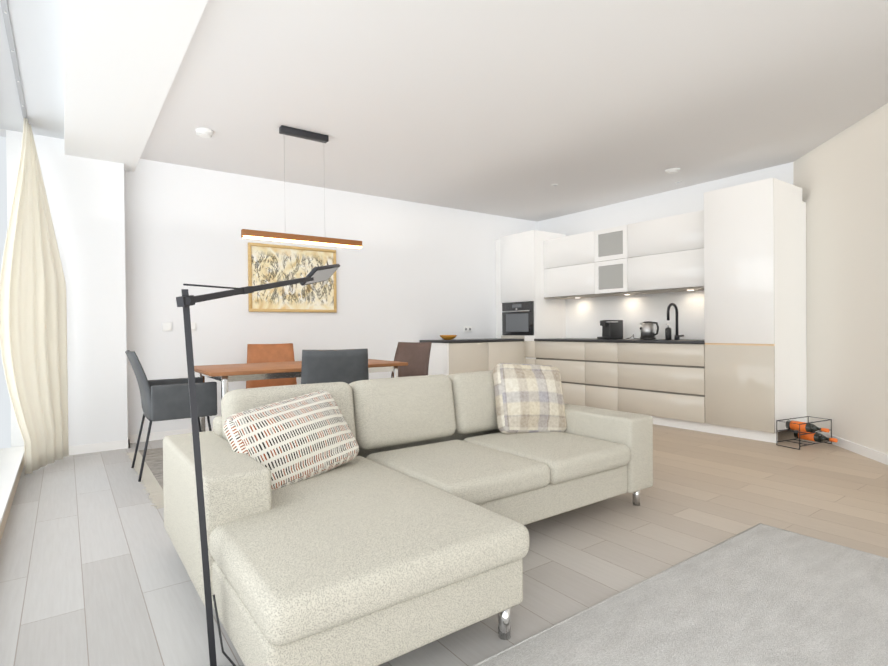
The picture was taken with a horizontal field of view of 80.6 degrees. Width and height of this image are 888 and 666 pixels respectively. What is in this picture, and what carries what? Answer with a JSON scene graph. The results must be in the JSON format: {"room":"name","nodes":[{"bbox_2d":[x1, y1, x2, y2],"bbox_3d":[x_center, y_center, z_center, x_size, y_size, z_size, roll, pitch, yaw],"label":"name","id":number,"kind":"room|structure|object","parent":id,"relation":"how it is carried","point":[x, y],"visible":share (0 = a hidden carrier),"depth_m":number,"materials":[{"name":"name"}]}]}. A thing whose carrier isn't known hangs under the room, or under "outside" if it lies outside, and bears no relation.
{"room":"dining room","nodes":[
{"label":"dining room","id":0,"kind":"room"},
{"bbox_2d":[6,130,127,446],"bbox_3d":[-3.250,-0.305,4.553,0.810,2.684,0.230,-1,1,-36],"label":"wall","id":1,"kind":"structure","parent":0,"point":[85,197],"depth_m":4.54,"materials":[{"name":"white paint"}]},
{"bbox_2d":[69,426,212,454],"bbox_3d":[-1.860,0.978,5.552,4.000,0.075,0.243,-1,1,-36],"label":"baseboard","id":2,"kind":"structure","parent":1,"relation":"attached to","point":[97,447],"depth_m":4.67,"materials":[{"name":"white"}]},
{"bbox_2d":[124,159,536,434],"bbox_3d":[-1.146,-0.340,6.293,6.840,2.684,0.120,-1,1,-36],"label":"wall","id":3,"kind":"structure","parent":0,"point":[408,271],"depth_m":5.76,"materials":[{"name":"white paint"}]},
{"bbox_2d":[162,322,171,330],"bbox_3d":[-2.690,-0.063,5.090,0.084,0.084,0.013,-1,1,-36],"label":"light switch","id":4,"kind":"object","parent":3,"relation":"attached to","point":[166,326],"visible":1,"depth_m":5.08,"materials":[{"name":"white plastic"}]},
{"bbox_2d":[191,322,195,330],"bbox_3d":[-2.516,-0.065,5.216,0.084,0.084,0.013,-1,1,-36],"label":"light switch","id":5,"kind":"object","parent":3,"relation":"attached to","point":[193,326],"visible":0.6,"depth_m":5.22,"materials":[{"name":"white plastic"}]},
{"bbox_2d":[248,242,336,312],"bbox_3d":[-1.663,-0.599,5.821,0.995,0.730,0.030,-1,1,-36],"label":"framed painting","id":6,"kind":"object","parent":3,"relation":"attached to","point":[269,263],"visible":1,"depth_m":5.78,"materials":[{"name":"beige paper"}]},
{"bbox_2d":[463,326,471,331],"bbox_3d":[0.330,-0.055,7.279,0.150,0.080,0.010,-1,1,-36],"label":"wall socket","id":7,"kind":"object","parent":3,"relation":"attached to","point":[467,328],"visible":1,"depth_m":7.27,"materials":[{"name":"white plastic"}]},
{"bbox_2d":[0,424,887,665],"bbox_3d":[1.370,1.057,2.851,6.840,0.100,8.810,-1,1,-36],"label":"floor","id":8,"kind":"structure","parent":0,"point":[93,571],"depth_m":2.57,"materials":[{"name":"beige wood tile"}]},
{"bbox_2d":[0,446,24,540],"bbox_3d":[-1.104,0.988,0.919,0.200,0.120,8.165,-1,1,-36],"label":"window ledge","id":9,"kind":"object","parent":8,"relation":"on","point":[12,460],"visible":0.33,"depth_m":3.43,"materials":[{"name":"beige wood"}]},
{"bbox_2d":[126,448,163,508],"bbox_3d":[-1.133,1.012,4.575,2.699,0.009,1.780,-1,1,-36],"label":"dining rug","id":10,"kind":"object","parent":8,"relation":"on","point":[152,474],"visible":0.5,"depth_m":3.86,"materials":[{"name":"beige carpet"}]},
{"bbox_2d":[125,350,216,481],"bbox_3d":[-2.046,0.571,3.913,0.559,0.897,0.516,-1,1,-36],"label":"armchair","id":11,"kind":"object","parent":10,"relation":"on","point":[164,399],"visible":0.92,"depth_m":3.72,"materials":[{"name":"fabric"}]},
{"bbox_2d":[246,343,296,388],"bbox_3d":[-1.677,0.557,5.125,0.490,0.897,0.559,-1,1,-22],"label":"chair","id":12,"kind":"object","parent":10,"relation":"on","point":[261,353],"visible":0.31,"depth_m":5.30,"materials":[{"name":"leather"}]},
{"bbox_2d":[194,359,407,431],"bbox_3d":[-1.230,0.637,4.504,1.620,0.742,0.900,-1,1,-36],"label":"dining table","id":13,"kind":"object","parent":10,"relation":"on","point":[224,374],"visible":0.52,"depth_m":4.05,"materials":[{"name":"brown wood"}]},
{"bbox_2d":[301,349,368,383],"bbox_3d":[-0.816,0.559,3.912,0.500,0.897,0.559,-1,0,-14],"label":"chair","id":14,"kind":"object","parent":10,"relation":"on","point":[348,366],"visible":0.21,"depth_m":3.68,"materials":[{"name":"leather"}]},
{"bbox_2d":[391,342,431,377],"bbox_3d":[-0.430,0.544,5.208,0.467,0.897,0.559,0,1,32],"label":"chair","id":15,"kind":"object","parent":10,"relation":"on","point":[415,356],"visible":0.38,"depth_m":5.35,"materials":[{"name":"leather"}]},
{"bbox_2d":[176,264,339,665],"bbox_3d":[-0.651,0.345,1.967,1.018,1.377,1.091,-1,1,-36],"label":"reading lamp","id":16,"kind":"object","parent":8,"relation":"on","point":[185,300],"visible":0.98,"depth_m":1.58,"materials":[{"name":"grey metal"}]},
{"bbox_2d":[163,363,652,665],"bbox_3d":[0.099,0.609,2.567,2.426,0.824,1.563,-1,1,-36],"label":"sofa","id":17,"kind":"object","parent":8,"relation":"on","point":[373,522],"visible":1,"depth_m":2.03,"materials":[{"name":"fabric"}]},
{"bbox_2d":[428,342,486,375],"bbox_3d":[0.134,0.551,6.774,0.655,0.870,0.596,-1,1,-36],"label":"base cabinet","id":18,"kind":"object","parent":8,"relation":"on","point":[446,358],"depth_m":6.50,"materials":[{"name":"grey"}]},
{"bbox_2d":[419,338,514,341],"bbox_3d":[0.381,0.097,6.945,1.290,0.030,0.607,-1,1,-36],"label":"countertop","id":19,"kind":"structure","parent":18,"relation":"on","point":[485,339],"depth_m":6.75,"materials":[{"name":"stone"}]},
{"bbox_2d":[440,335,456,339],"bbox_3d":[0.055,0.055,6.706,0.230,0.062,0.230,-1,1,-36],"label":"bowl","id":20,"kind":"object","parent":19,"relation":"on","point":[447,337],"visible":0.98,"depth_m":6.63,"materials":[{"name":"orange"}]},
{"bbox_2d":[487,338,522,370],"bbox_3d":[0.667,0.542,7.154,0.655,0.870,0.605,-1,1,-36],"label":"base cabinet","id":21,"kind":"object","parent":8,"relation":"on","point":[497,352],"depth_m":6.89,"materials":[{"name":"grey"}]},
{"bbox_2d":[499,230,566,364],"bbox_3d":[1.258,-0.200,7.379,0.636,2.340,0.660,-1,1,-36],"label":"tall cabinet","id":22,"kind":"object","parent":8,"relation":"on","point":[524,313],"depth_m":7.12,"materials":[{"name":"grey"}]},
{"bbox_2d":[535,342,582,405],"bbox_3d":[1.697,0.536,6.785,0.620,0.870,0.820,-1,1,-36],"label":"base cabinet","id":23,"kind":"object","parent":8,"relation":"on","point":[567,357],"depth_m":6.49,"materials":[{"name":"grey"}]},
{"bbox_2d":[583,342,614,409],"bbox_3d":[2.073,0.536,6.267,0.620,0.870,0.459,-1,1,-36],"label":"base cabinet","id":24,"kind":"object","parent":8,"relation":"on","point":[598,357],"depth_m":6.10,"materials":[{"name":"grey"}]},
{"bbox_2d":[615,342,706,431],"bbox_3d":[2.498,0.537,5.680,0.620,0.870,0.990,-1,1,-36],"label":"base cabinet","id":25,"kind":"object","parent":8,"relation":"on","point":[666,382],"depth_m":5.45,"materials":[{"name":"grey"}]},
{"bbox_2d":[535,338,702,345],"bbox_3d":[2.294,0.089,5.942,0.632,0.035,2.884,-1,1,-36],"label":"countertop","id":26,"kind":"structure","parent":25,"relation":"on","point":[682,341],"depth_m":5.92,"materials":[{"name":"black stone"}]},
{"bbox_2d":[597,320,622,338],"bbox_3d":[2.004,-0.044,6.315,0.360,0.230,0.128,-1,1,-36],"label":"coffee machine","id":27,"kind":"object","parent":26,"relation":"on","point":[612,329],"visible":1,"depth_m":6.27,"materials":[{"name":"grey plastic"}]},
{"bbox_2d":[640,321,658,339],"bbox_3d":[2.329,-0.031,5.935,0.170,0.205,0.234,-1,1,-36],"label":"kettle","id":28,"kind":"object","parent":26,"relation":"on","point":[648,331],"visible":0.96,"depth_m":5.89,"materials":[{"name":"grey metal"}]},
{"bbox_2d":[665,324,671,339],"bbox_3d":[2.451,-0.017,5.725,0.072,0.177,0.064,-1,1,-36],"label":"soap dispenser","id":29,"kind":"object","parent":26,"relation":"on","point":[668,335],"visible":0.96,"depth_m":5.70,"materials":[{"name":"grey plastic"}]},
{"bbox_2d":[667,303,683,339],"bbox_3d":[2.491,-0.128,5.643,0.210,0.399,0.102,-1,1,-36],"label":"tap","id":30,"kind":"object","parent":26,"relation":"on","point":[676,337],"depth_m":5.69,"materials":[{"name":"grey metal"}]},
{"bbox_2d":[472,523,887,665],"bbox_3d":[1.152,1.015,1.131,2.685,0.016,2.015,-1,1,-36],"label":"living room rug","id":31,"kind":"object","parent":8,"relation":"on","point":[759,594],"visible":1,"depth_m":1.86,"materials":[{"name":"grey carpet"}]},
{"bbox_2d":[703,178,806,442],"bbox_3d":[2.965,-0.197,5.027,0.630,2.340,0.615,-1,1,-36],"label":"tall cabinet","id":32,"kind":"object","parent":8,"relation":"on","point":[717,284],"depth_m":4.81,"materials":[{"name":"grey"}]},
{"bbox_2d":[776,416,837,449],"bbox_3d":[3.174,0.866,4.518,0.468,0.218,0.325,-1,1,-26],"label":"wine rack","id":33,"kind":"object","parent":8,"relation":"on","point":[805,431],"visible":1,"depth_m":4.52,"materials":[{"name":"grey"}]},
{"bbox_2d":[0,0,887,221],"bbox_3d":[1.343,-1.724,2.827,6.840,0.104,8.810,-1,1,-36],"label":"ceiling","id":34,"kind":"structure","parent":0,"point":[517,109],"depth_m":3.63,"materials":[{"name":"white paint"}]},
{"bbox_2d":[0,0,27,120],"bbox_3d":[-1.019,-1.628,0.993,0.026,0.020,8.110,-1,1,-36],"label":"rail","id":35,"kind":"object","parent":34,"relation":"attached to","point":[6,17],"visible":0.85,"depth_m":3.03,"materials":[{"name":"silver metal"}]},
{"bbox_2d":[0,117,68,474],"bbox_3d":[-3.151,-0.299,4.035,0.392,2.649,0.537,-1,1,-36],"label":"curtain","id":36,"kind":"object","parent":35,"relation":"hanging from","point":[33,323],"visible":1,"depth_m":4.01,"materials":[{"name":"beige fabric"}]},
{"bbox_2d":[64,0,207,171],"bbox_3d":[-0.668,-1.578,1.370,0.530,0.134,8.410,-1,1,-36],"label":"ceiling beam","id":37,"kind":"structure","parent":34,"relation":"attached to","point":[123,59],"depth_m":2.99,"materials":[{"name":"white paint"}]},
{"bbox_2d":[195,127,213,137],"bbox_3d":[-1.958,-1.634,4.283,0.136,0.046,0.136,-1,1,-36],"label":"smoke detector","id":38,"kind":"object","parent":34,"relation":"attached to","point":[204,132],"visible":1,"depth_m":4.24,"materials":[{"name":"white plastic"}]},
{"bbox_2d":[279,125,328,142],"bbox_3d":[-1.161,-1.627,4.317,0.416,0.071,0.064,-1,1,-36],"label":"ceiling mount","id":39,"kind":"object","parent":34,"relation":"hanging from","point":[285,130],"depth_m":4.30,"materials":[{"name":"grey metal"}]},
{"bbox_2d":[241,229,361,248],"bbox_3d":[-1.154,-0.768,4.323,1.017,0.070,0.064,-1,1,-36],"label":"pendant lamp","id":40,"kind":"object","parent":39,"relation":"hanging from","point":[287,237],"depth_m":4.28,"materials":[{"name":"brown"}]},
{"bbox_2d":[665,168,679,173],"bbox_3d":[2.394,-1.694,5.484,0.150,0.030,0.150,-1,1,-36],"label":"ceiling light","id":41,"kind":"object","parent":34,"relation":"in","point":[672,170],"visible":1,"depth_m":5.45,"materials":[{"name":"white plastic"}]},
{"bbox_2d":[543,232,610,297],"bbox_3d":[1.760,-0.863,6.822,0.440,0.765,0.829,-1,1,-36],"label":"upper cabinet","id":42,"kind":"object","parent":0,"relation":"attached to","point":[566,259],"depth_m":6.70,"materials":[{"name":"grey"}]},
{"bbox_2d":[591,225,626,297],"bbox_3d":[2.138,-0.862,6.300,0.440,0.765,0.461,-1,1,-36],"label":"upper cabinet","id":43,"kind":"object","parent":0,"relation":"attached to","point":[609,245],"depth_m":6.19,"materials":[{"name":"grey"}]},
{"bbox_2d":[537,162,792,235],"bbox_3d":[2.499,-0.379,6.766,0.120,2.684,3.630,-1,1,-36],"label":"wall","id":44,"kind":"structure","parent":0,"point":[688,199],"depth_m":6.51,"materials":[{"name":"white paint"}]},
{"bbox_2d":[567,290,702,337],"bbox_3d":[2.477,-0.142,6.454,0.281,2.215,2.269,-1,1,-36],"label":"backsplash","id":45,"kind":"structure","parent":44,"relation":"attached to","point":[683,311],"depth_m":6.35,"materials":[{"name":"grey"}]},
{"bbox_2d":[627,210,702,293],"bbox_3d":[2.560,-0.861,5.717,0.440,0.765,0.979,-1,1,-36],"label":"upper cabinet","id":46,"kind":"object","parent":0,"relation":"attached to","point":[665,255],"depth_m":5.60,"materials":[{"name":"grey"}]},
{"bbox_2d":[793,103,887,453],"bbox_3d":[3.098,-0.346,2.265,0.120,2.684,6.350,0,0,9],"label":"wall","id":47,"kind":"structure","parent":0,"point":[840,179],"depth_m":4.35,"materials":[{"name":"white paint"}]},
{"bbox_2d":[816,431,887,464],"bbox_3d":[3.032,0.959,2.212,0.013,0.075,6.200,0,0,9],"label":"baseboard","id":48,"kind":"structure","parent":47,"relation":"attached to","point":[875,455],"depth_m":4.20,"materials":[{"name":"white"}]},
{"label":"outside","id":49,"kind":"structure","parent":0,"visible":0},
{"bbox_2d":[0,136,10,448],"bbox_3d":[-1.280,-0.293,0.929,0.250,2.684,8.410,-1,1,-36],"label":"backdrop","id":50,"kind":"structure","parent":49,"point":[5,423],"depth_m":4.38,"materials":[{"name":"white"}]}
]}

